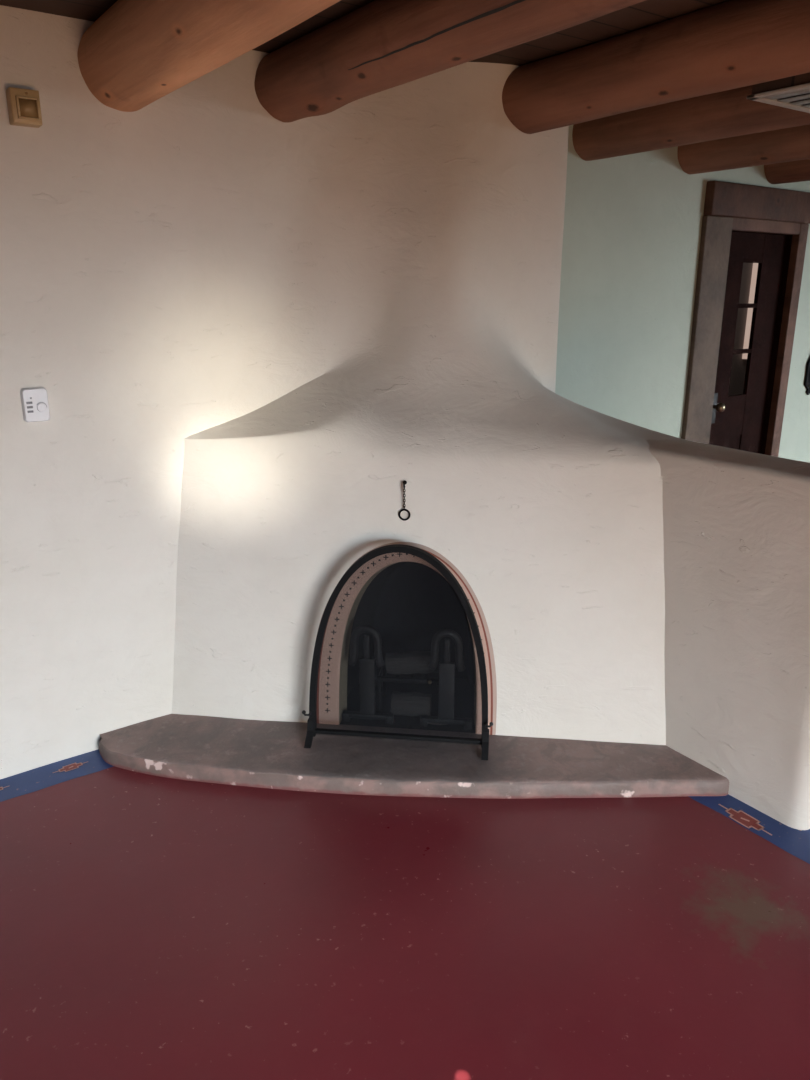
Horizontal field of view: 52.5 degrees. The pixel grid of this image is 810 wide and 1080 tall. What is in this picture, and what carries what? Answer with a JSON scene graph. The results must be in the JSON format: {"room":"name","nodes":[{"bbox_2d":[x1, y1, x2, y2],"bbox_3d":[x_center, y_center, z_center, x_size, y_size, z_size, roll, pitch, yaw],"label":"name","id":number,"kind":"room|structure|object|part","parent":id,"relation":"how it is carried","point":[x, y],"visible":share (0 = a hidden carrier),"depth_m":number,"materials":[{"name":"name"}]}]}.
{"room":"traditional dwelling","nodes":[
{"label":"traditional dwelling","id":0,"kind":"room"},
{"bbox_2d":[0,0,728,65],"bbox_3d":[1.986,-1.134,0.888,9.900,0.060,6.310,-12,20,-34],"label":"ceiling","id":1,"kind":"structure","parent":0,"point":[646,13],"depth_m":2.52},
{"bbox_2d":[77,0,340,111],"bbox_3d":[0.869,-0.778,0.211,0.259,0.260,6.180,-12,20,-34],"label":"ceiling beam","id":2,"kind":"structure","parent":1,"relation":"attached to","point":[136,53],"depth_m":2.08,"materials":[{"name":"brown wood"}]},
{"bbox_2d":[254,0,645,122],"bbox_3d":[1.341,-0.884,0.529,0.232,0.239,6.180,-12,20,-34],"label":"ceiling beam","id":3,"kind":"structure","parent":1,"relation":"attached to","point":[377,46],"depth_m":2.25,"materials":[{"name":"brown wood"}]},
{"bbox_2d":[502,0,809,133],"bbox_3d":[2.120,-0.982,0.847,0.237,0.238,5.820,-12,20,-34],"label":"ceiling beam","id":4,"kind":"structure","parent":1,"relation":"attached to","point":[731,44],"depth_m":2.49,"materials":[{"name":"brown wood"}]},
{"bbox_2d":[572,85,809,160],"bbox_3d":[2.621,-1.151,1.399,0.228,0.229,6.180,-12,20,-34],"label":"ceiling beam","id":5,"kind":"structure","parent":1,"relation":"attached to","point":[729,113],"depth_m":3.30,"materials":[{"name":"brown wood"}]},
{"bbox_2d":[677,124,809,174],"bbox_3d":[3.241,-1.279,1.821,0.230,0.229,6.180,-12,20,-34],"label":"ceiling beam","id":6,"kind":"structure","parent":1,"relation":"attached to","point":[793,143],"depth_m":3.88,"materials":[{"name":"brown wood"}]},
{"bbox_2d":[747,72,809,112],"bbox_3d":[1.425,-1.458,2.443,0.430,0.215,0.600,-12,20,-34],"label":"ceiling vent","id":7,"kind":"object","parent":1,"relation":"in","point":[793,92],"visible":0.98,"depth_m":2.55,"materials":[{"name":"white metal"}]},
{"bbox_2d":[764,159,809,183],"bbox_3d":[3.864,-1.406,2.245,0.231,0.226,6.180,-12,20,-34],"label":"ceiling beam","id":8,"kind":"structure","parent":1,"relation":"attached to","point":[792,171],"depth_m":4.50,"materials":[{"name":"brown wood"}]},
{"bbox_2d":[0,749,809,1079],"bbox_3d":[1.983,1.239,1.605,9.800,0.002,6.220,-12,20,-34],"label":"floor","id":9,"kind":"structure","parent":0,"point":[152,927],"depth_m":2.21,"materials":[{"name":"red paint"}]},
{"bbox_2d":[99,62,728,798],"bbox_3d":[0.062,-0.460,2.987,2.450,2.461,1.159,0,17,-1],"label":"fireplace","id":10,"kind":"object","parent":9,"relation":"on","point":[426,227],"depth_m":3.03,"materials":[{"name":"beige paint"}]},
{"bbox_2d":[342,625,393,723],"bbox_3d":[-0.127,0.468,3.251,0.198,0.405,0.326,2,17,7],"label":"andiron","id":11,"kind":"object","parent":10,"relation":"in","point":[369,626],"visible":0.52,"depth_m":3.12,"materials":[{"name":"grey metal"}]},
{"bbox_3d":[-0.144,0.523,3.125,0.058,0.348,0.016,2,17,7],"label":"post","id":12,"kind":"part","parent":11,"relation":"part of","materials":[{"name":"grey metal"}]},
{"bbox_3d":[-0.101,0.613,3.236,0.014,0.136,0.014,2,17,7],"label":"leg","id":13,"kind":"part","parent":10,"relation":"part of","materials":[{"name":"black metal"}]},
{"bbox_3d":[-0.085,0.576,3.358,0.014,0.136,0.014,2,17,7],"label":"leg","id":14,"kind":"part","parent":10,"relation":"part of","materials":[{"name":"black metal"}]},
{"bbox_2d":[302,544,492,759],"bbox_3d":[-0.027,0.392,2.918,0.696,0.742,0.155,2,17,7],"label":"fire screen","id":15,"kind":"object","parent":10,"relation":"on","point":[312,730],"visible":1,"depth_m":2.95,"materials":[{"name":"black metal"}]},
{"bbox_3d":[-0.002,-0.140,2.941,0.044,0.146,0.024,2,17,7],"label":"damper pull","id":16,"kind":"part","parent":10,"relation":"part of","materials":[{"name":"black metal"}]},
{"bbox_3d":[-0.003,-0.150,2.935,0.008,0.089,0.007,-13,21,-36],"label":"chain","id":17,"kind":"part","parent":10,"relation":"part of","materials":[{"name":"black metal"}]},
{"bbox_3d":[-0.007,0.363,3.055,0.714,0.725,0.069,2,17,7],"label":"arch trim","id":18,"kind":"part","parent":10,"relation":"part of","materials":[{"name":"pink paint"}]},
{"bbox_3d":[0.030,0.593,3.273,0.270,0.154,0.158,2,17,7],"label":"fire grate","id":19,"kind":"part","parent":10,"relation":"part of","materials":[{"name":"black metal"}]},
{"bbox_3d":[0.031,0.529,3.261,0.270,0.018,0.144,2,17,7],"label":"rail","id":20,"kind":"part","parent":10,"relation":"part of","materials":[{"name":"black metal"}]},
{"bbox_2d":[391,691,431,715],"bbox_3d":[0.025,0.639,3.200,0.150,0.099,0.096,2,17,7],"label":"log","id":21,"kind":"object","parent":10,"relation":"in","point":[420,694],"visible":0.57,"depth_m":3.16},
{"bbox_2d":[385,651,438,674],"bbox_3d":[0.029,0.481,3.222,0.208,0.101,0.087,2,17,7],"label":"log","id":22,"kind":"object","parent":10,"relation":"on","point":[417,652],"visible":0.52,"depth_m":3.19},
{"bbox_2d":[420,629,471,728],"bbox_3d":[0.174,0.479,3.214,0.198,0.405,0.326,2,17,7],"label":"andiron","id":23,"kind":"object","parent":10,"relation":"in","point":[451,633],"visible":0.63,"depth_m":3.07,"materials":[{"name":"grey metal"}]},
{"bbox_3d":[0.157,0.534,3.089,0.058,0.348,0.016,2,17,7],"label":"post","id":24,"kind":"part","parent":23,"relation":"part of","materials":[{"name":"grey metal"}]},
{"bbox_2d":[0,5,809,778],"bbox_3d":[0.193,-0.658,3.665,9.800,2.450,0.011,-12,20,-34],"label":"wall","id":25,"kind":"structure","parent":0,"point":[150,284],"depth_m":2.91,"materials":[{"name":"beige paint"}]},
{"bbox_2d":[6,87,42,127],"bbox_3d":[-1.136,-1.291,2.453,0.083,0.095,0.066,-12,20,-34],"label":"box","id":26,"kind":"object","parent":25,"relation":"attached to","point":[24,108],"visible":1,"depth_m":2.43,"materials":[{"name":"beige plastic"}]},
{"bbox_2d":[15,95,40,120],"bbox_3d":[-1.117,-1.280,2.435,0.062,0.060,0.011,-12,20,-34],"label":"grille","id":27,"kind":"object","parent":26,"relation":"attached to","point":[27,107],"depth_m":2.43,"materials":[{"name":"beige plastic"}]},
{"bbox_2d":[20,387,49,421],"bbox_3d":[-1.204,-0.440,2.676,0.079,0.108,0.035,-12,20,-34],"label":"thermostat","id":28,"kind":"object","parent":25,"relation":"attached to","point":[34,401],"visible":1,"depth_m":2.66,"materials":[{"name":"white plastic"}]},
{"bbox_2d":[681,215,732,443],"bbox_3d":[1.686,-0.769,4.735,0.236,2.045,0.048,-12,20,-34],"label":"trim","id":29,"kind":"structure","parent":25,"relation":"attached to","point":[716,231],"depth_m":4.58,"materials":[{"name":"brown wood"}]},
{"bbox_2d":[709,232,786,453],"bbox_3d":[2.047,-0.824,5.015,0.649,1.970,0.103,-12,20,-34],"label":"door","id":30,"kind":"structure","parent":25,"relation":"in","point":[756,261],"depth_m":4.95,"materials":[{"name":"brown wood"}]},
{"bbox_3d":[1.862,-0.777,4.876,0.056,0.180,0.078,-12,20,-34],"label":"knob","id":31,"kind":"part","parent":30,"relation":"part of","materials":[{"name":"gold metal"}]},
{"bbox_3d":[2.026,-1.006,4.995,0.198,0.258,0.005,-12,20,-34],"label":"pane","id":32,"kind":"part","parent":30,"relation":"part of","materials":[{"name":"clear glass"}]},
{"bbox_3d":[2.026,-1.265,4.917,0.198,0.248,0.005,-12,20,-34],"label":"pane","id":33,"kind":"part","parent":30,"relation":"part of","materials":[{"name":"clear glass"}]},
{"bbox_3d":[2.026,-1.514,4.842,0.198,0.238,0.005,-12,20,-34],"label":"pane","id":34,"kind":"part","parent":30,"relation":"part of","materials":[{"name":"clear glass"}]},
{"bbox_2d":[703,180,809,223],"bbox_3d":[2.001,-1.892,4.623,0.987,0.170,0.080,-12,20,-34],"label":"trim","id":35,"kind":"structure","parent":25,"relation":"attached to","point":[722,199],"depth_m":4.54,"materials":[{"name":"brown wood"}]},
{"bbox_2d":[732,231,792,453],"bbox_3d":[1.991,-0.860,5.080,0.780,2.020,0.180,-12,20,-34],"label":"trim","id":36,"kind":"structure","parent":25,"relation":"attached to","point":[789,237],"depth_m":5.09,"materials":[{"name":"brown wood"}]},
{"bbox_2d":[730,217,801,234],"bbox_3d":[2.049,-1.796,4.698,0.863,0.067,0.044,-12,20,-34],"label":"trim","id":37,"kind":"structure","parent":25,"relation":"attached to","point":[739,224],"depth_m":4.68,"materials":[{"name":"brown wood"}]},
{"bbox_2d":[765,224,808,456],"bbox_3d":[2.369,-0.909,5.200,0.090,2.045,0.048,-12,20,-34],"label":"trim","id":38,"kind":"structure","parent":25,"relation":"attached to","point":[798,246],"depth_m":5.08,"materials":[{"name":"brown wood"}]},
{"bbox_2d":[804,357,809,394],"bbox_3d":[2.653,-1.093,5.317,0.110,0.310,0.060,-12,20,-34],"label":"wall hanging","id":39,"kind":"object","parent":25,"relation":"attached to","point":[807,377],"visible":1,"depth_m":5.33,"materials":[{"name":"black metal"}]},
{"bbox_2d":[646,439,809,829],"bbox_3d":[0.850,0.153,3.235,0.286,1.144,1.815,-12,20,-34],"label":"wall partition","id":40,"kind":"structure","parent":0,"point":[736,523],"depth_m":2.68,"materials":[{"name":"beige paint"}]}
]}

